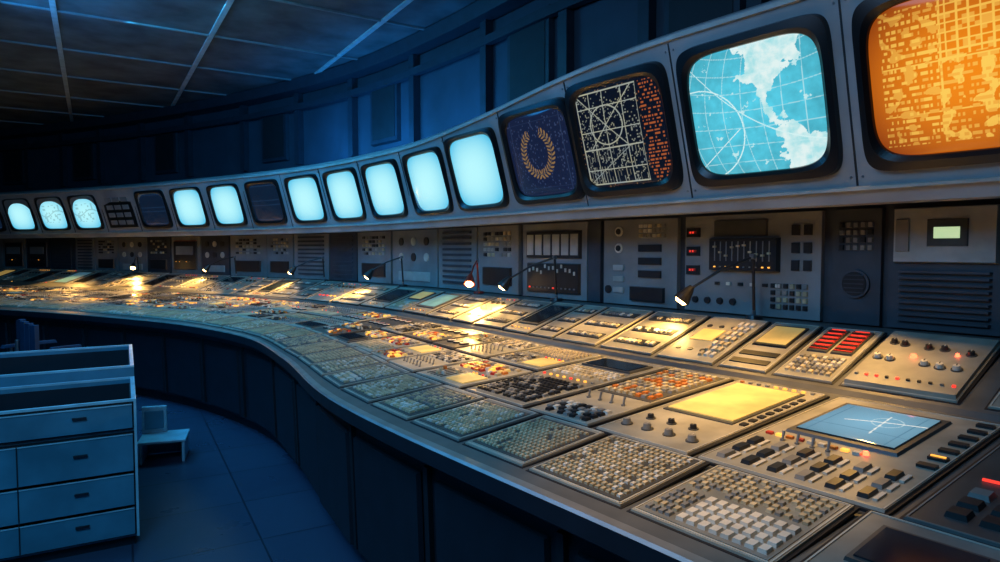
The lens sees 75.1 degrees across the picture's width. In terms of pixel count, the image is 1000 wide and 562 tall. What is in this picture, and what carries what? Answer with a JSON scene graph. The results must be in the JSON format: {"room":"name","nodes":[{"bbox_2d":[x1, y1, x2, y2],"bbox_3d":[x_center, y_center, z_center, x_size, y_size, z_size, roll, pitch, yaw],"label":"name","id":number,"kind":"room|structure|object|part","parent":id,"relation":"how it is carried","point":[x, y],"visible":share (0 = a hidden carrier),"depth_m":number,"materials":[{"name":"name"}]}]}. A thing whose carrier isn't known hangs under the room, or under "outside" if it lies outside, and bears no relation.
{"room":"control room","nodes":[
{"label":"control room","id":0,"kind":"room"},
{"bbox_2d":[44,395,367,561],"bbox_3d":[-3.750,1.262,6.067,17.500,0.001,18.000,0,3,0],"label":"floor","id":1,"kind":"structure","parent":0,"point":[236,495],"depth_m":3.93,"materials":[{"name":"tile"}]},
{"bbox_2d":[0,344,14,351],"bbox_3d":[-4.720,0.793,6.140,0.640,0.930,0.597,0,3,0],"label":"office chair","id":2,"kind":"object","parent":1,"relation":"on","point":[10,346],"visible":0.08,"depth_m":5.95,"materials":[{"name":"fabric"}]},
{"bbox_2d":[15,319,81,351],"bbox_3d":[-4.155,0.798,6.035,0.607,0.930,0.590,2,3,31],"label":"office chair","id":3,"kind":"object","parent":1,"relation":"on","point":[27,334],"visible":0.18,"depth_m":5.78,"materials":[{"name":"fabric"}]},
{"bbox_2d":[0,344,139,561],"bbox_3d":[-2.762,0.945,3.902,1.000,0.840,1.784,-2,3,-30],"label":"base cabinet","id":4,"kind":"object","parent":1,"relation":"on","point":[69,455],"visible":1,"depth_m":3.30,"materials":[{"name":"blue metal"}]},
{"bbox_2d":[137,405,189,465],"bbox_3d":[-2.502,1.136,4.839,0.325,0.370,0.300,-1,3,-20],"label":"chair","id":5,"kind":"object","parent":1,"relation":"on","point":[155,438],"visible":0.98,"depth_m":4.89,"materials":[{"name":"blue plastic"}]},
{"bbox_2d":[0,268,999,561],"bbox_3d":[-3.772,0.614,6.876,19.241,1.218,4.606,2,3,38],"label":"control console","id":6,"kind":"object","parent":1,"relation":"on","point":[429,424],"visible":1,"depth_m":2.74,"materials":[{"name":"metal"}]},
{"bbox_2d":[129,255,139,271],"bbox_3d":[-5.970,-0.268,10.657,0.099,0.316,0.518,-1,3,-18],"label":"desk lamp","id":7,"kind":"object","parent":6,"relation":"on","point":[132,266],"visible":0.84,"depth_m":10.47,"materials":[{"name":"metal"}]},
{"bbox_2d":[202,256,237,275],"bbox_3d":[-4.104,-0.216,9.560,0.519,0.316,0.100,0,3,-10],"label":"desk lamp","id":8,"kind":"object","parent":6,"relation":"on","point":[206,268],"visible":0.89,"depth_m":9.54,"materials":[{"name":"metal"}]},
{"bbox_2d":[287,256,327,280],"bbox_3d":[-2.477,-0.159,8.378,0.518,0.316,0.099,0,3,-3],"label":"desk lamp","id":9,"kind":"object","parent":6,"relation":"on","point":[291,271],"visible":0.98,"depth_m":8.36,"materials":[{"name":"metal"}]},
{"bbox_2d":[364,256,407,286],"bbox_3d":[-1.257,-0.110,7.135,0.486,0.336,0.100,0,3,2],"label":"desk lamp","id":10,"kind":"object","parent":6,"relation":"on","point":[368,275],"visible":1,"depth_m":7.11,"materials":[{"name":"metal"}]},
{"bbox_2d":[463,259,483,293],"bbox_3d":[-0.228,-0.035,5.776,0.099,0.316,0.519,0,3,9],"label":"desk lamp","id":11,"kind":"object","parent":6,"relation":"on","point":[469,282],"visible":1,"depth_m":5.66,"materials":[{"name":"metal"}]},
{"bbox_2d":[0,198,999,336],"bbox_3d":[-2.955,-0.295,7.846,19.262,0.638,2.046,2,4,39],"label":"panel","id":12,"kind":"object","parent":6,"relation":"on","point":[924,266],"visible":0.99,"depth_m":4.30,"materials":[{"name":"grey metal"}]},
{"bbox_2d":[498,255,562,300],"bbox_3d":[0.237,-0.024,5.126,0.517,0.356,0.100,0,3,9],"label":"desk lamp","id":13,"kind":"object","parent":6,"relation":"on","point":[504,284],"visible":1,"depth_m":5.10,"materials":[{"name":"metal"}]},
{"bbox_2d":[674,254,762,319],"bbox_3d":[1.270,0.030,3.779,0.503,0.376,0.100,0,3,6],"label":"desk lamp","id":14,"kind":"object","parent":6,"relation":"on","point":[684,296],"visible":0.99,"depth_m":3.76,"materials":[{"name":"metal"}]},
{"bbox_2d":[0,0,424,124],"bbox_3d":[-3.600,-2.610,5.657,15.300,0.020,17.450,0,3,0],"label":"grid","id":15,"kind":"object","parent":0,"point":[52,3],"depth_m":7.52,"materials":[{"name":"metal"}]},
{"bbox_2d":[0,0,476,128],"bbox_3d":[-3.750,-2.633,5.881,17.500,0.001,18.000,0,3,0],"label":"ceiling","id":16,"kind":"structure","parent":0,"point":[263,21],"depth_m":7.48,"materials":[{"name":"tile"}]},
{"bbox_2d":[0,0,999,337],"bbox_3d":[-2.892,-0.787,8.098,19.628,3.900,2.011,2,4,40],"label":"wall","id":17,"kind":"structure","parent":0,"point":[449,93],"depth_m":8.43,"materials":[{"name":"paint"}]},
{"bbox_2d":[0,0,532,139],"bbox_3d":[-2.981,-2.654,7.897,19.613,0.130,2.277,2,4,39],"label":"trim","id":18,"kind":"structure","parent":17,"relation":"attached to","point":[468,19],"depth_m":8.70,"materials":[{"name":"metal"}]},
{"bbox_2d":[0,0,768,187],"bbox_3d":[-2.917,-2.162,7.972,19.569,1.120,2.140,2,4,39],"label":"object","id":19,"kind":"structure","parent":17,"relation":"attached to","point":[530,38],"depth_m":7.80,"materials":[{"name":"metal"}]},
{"bbox_3d":[-2.930,-2.391,7.945,19.569,0.080,2.098,2,4,39],"label":"cladding rail","id":20,"kind":"part","parent":19,"relation":"part of","materials":[{"name":"metal"}]},
{"bbox_2d":[0,0,999,238],"bbox_3d":[-3.230,-1.084,7.664,19.598,1.025,3.050,2,4,39],"label":"housing","id":21,"kind":"object","parent":17,"relation":"attached to","point":[856,183],"visible":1,"depth_m":3.76,"materials":[{"name":"metal"}]},
{"bbox_2d":[0,212,5,231],"bbox_3d":[-9.054,-1.155,11.484,0.716,0.564,0.190,1,3,20],"label":"monitor","id":22,"kind":"object","parent":21,"relation":"attached to","point":[2,223],"visible":1,"depth_m":11.42,"materials":[{"name":"black"}]},
{"bbox_2d":[2,198,38,230],"bbox_3d":[-8.257,-1.140,11.177,0.716,0.564,0.192,1,3,22],"label":"monitor","id":23,"kind":"object","parent":21,"relation":"attached to","point":[20,217],"visible":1,"depth_m":11.17,"materials":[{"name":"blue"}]},
{"bbox_2d":[34,197,70,230],"bbox_3d":[-7.471,-1.124,10.844,0.716,0.564,0.192,1,3,24],"label":"monitor","id":24,"kind":"object","parent":21,"relation":"attached to","point":[53,217],"visible":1,"depth_m":10.84,"materials":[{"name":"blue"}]},
{"bbox_2d":[67,195,104,229],"bbox_3d":[-6.691,-1.107,10.489,0.716,0.564,0.192,1,3,25],"label":"monitor","id":25,"kind":"object","parent":21,"relation":"attached to","point":[86,215],"visible":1,"depth_m":10.48,"materials":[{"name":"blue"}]},
{"bbox_2d":[134,190,172,228],"bbox_3d":[-5.178,-1.070,9.702,0.716,0.564,0.190,2,3,29],"label":"monitor","id":26,"kind":"object","parent":21,"relation":"attached to","point":[153,210],"visible":1,"depth_m":9.68,"materials":[{"name":"black"}]},
{"bbox_2d":[169,187,209,227],"bbox_3d":[-4.438,-1.050,9.274,0.716,0.564,0.192,2,3,31],"label":"monitor","id":27,"kind":"object","parent":21,"relation":"attached to","point":[189,208],"visible":1,"depth_m":9.25,"materials":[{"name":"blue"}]},
{"bbox_2d":[206,183,247,226],"bbox_3d":[-3.709,-1.027,8.812,0.716,0.564,0.192,2,3,34],"label":"monitor","id":28,"kind":"object","parent":21,"relation":"attached to","point":[225,200],"visible":1,"depth_m":8.79,"materials":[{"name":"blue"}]},
{"bbox_2d":[244,179,287,224],"bbox_3d":[-3.001,-1.004,8.319,0.716,0.564,0.190,2,3,36],"label":"monitor","id":29,"kind":"object","parent":21,"relation":"attached to","point":[264,197],"visible":1,"depth_m":8.29,"materials":[{"name":"black"}]},
{"bbox_2d":[284,174,327,223],"bbox_3d":[-2.332,-0.979,7.787,0.716,0.564,0.192,2,4,41],"label":"monitor","id":30,"kind":"object","parent":21,"relation":"attached to","point":[304,194],"visible":1,"depth_m":7.76,"materials":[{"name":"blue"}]},
{"bbox_2d":[322,167,365,221],"bbox_3d":[-1.728,-0.951,7.201,0.193,0.564,0.716,-3,4,-43],"label":"monitor","id":31,"kind":"object","parent":21,"relation":"attached to","point":[342,186],"visible":1,"depth_m":7.17,"materials":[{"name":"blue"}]},
{"bbox_2d":[360,159,407,218],"bbox_3d":[-1.172,-0.920,6.566,0.193,0.564,0.716,-2,4,-39],"label":"monitor","id":32,"kind":"object","parent":21,"relation":"attached to","point":[382,180],"visible":1,"depth_m":6.53,"materials":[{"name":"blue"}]},
{"bbox_3d":[-3.167,-1.363,7.004,18.258,0.195,2.128,2,4,39],"label":"rail","id":33,"kind":"part","parent":21,"relation":"part of","materials":[{"name":"grey metal"}]},
{"bbox_2d":[402,146,453,214],"bbox_3d":[-0.661,-0.893,5.895,0.194,0.573,0.721,-2,3,-35],"label":"monitor","id":34,"kind":"object","parent":21,"relation":"attached to","point":[425,172],"visible":1,"depth_m":5.85,"materials":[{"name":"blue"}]},
{"bbox_2d":[443,127,508,210],"bbox_3d":[-0.200,-0.879,5.202,0.203,0.604,0.739,-2,3,-35],"label":"monitor","id":35,"kind":"object","parent":21,"relation":"on","point":[474,161],"visible":1,"depth_m":5.16,"materials":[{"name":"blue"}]},
{"bbox_2d":[498,97,585,204],"bbox_3d":[0.274,-0.878,4.507,0.217,0.660,0.770,-2,3,-35],"label":"monitor","id":36,"kind":"object","parent":21,"relation":"attached to","point":[536,139],"visible":1,"depth_m":4.47,"materials":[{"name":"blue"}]},
{"bbox_2d":[565,61,682,196],"bbox_3d":[0.717,-0.873,3.883,0.230,0.703,0.794,-2,3,-37],"label":"monitor","id":37,"kind":"object","parent":21,"relation":"attached to","point":[622,124],"visible":1,"depth_m":3.83,"materials":[{"name":"black glass"}]},
{"bbox_2d":[676,14,842,186],"bbox_3d":[1.244,-0.847,3.199,0.233,0.713,0.800,-2,3,-38],"label":"monitor","id":38,"kind":"object","parent":21,"relation":"attached to","point":[760,104],"visible":1,"depth_m":3.14,"materials":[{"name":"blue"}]},
{"bbox_2d":[852,0,999,170],"bbox_3d":[1.793,-0.814,2.499,0.233,0.713,0.800,-2,3,-38],"label":"monitor","id":39,"kind":"object","parent":21,"relation":"attached to","point":[927,71],"visible":1,"depth_m":2.60,"materials":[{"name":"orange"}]}
]}

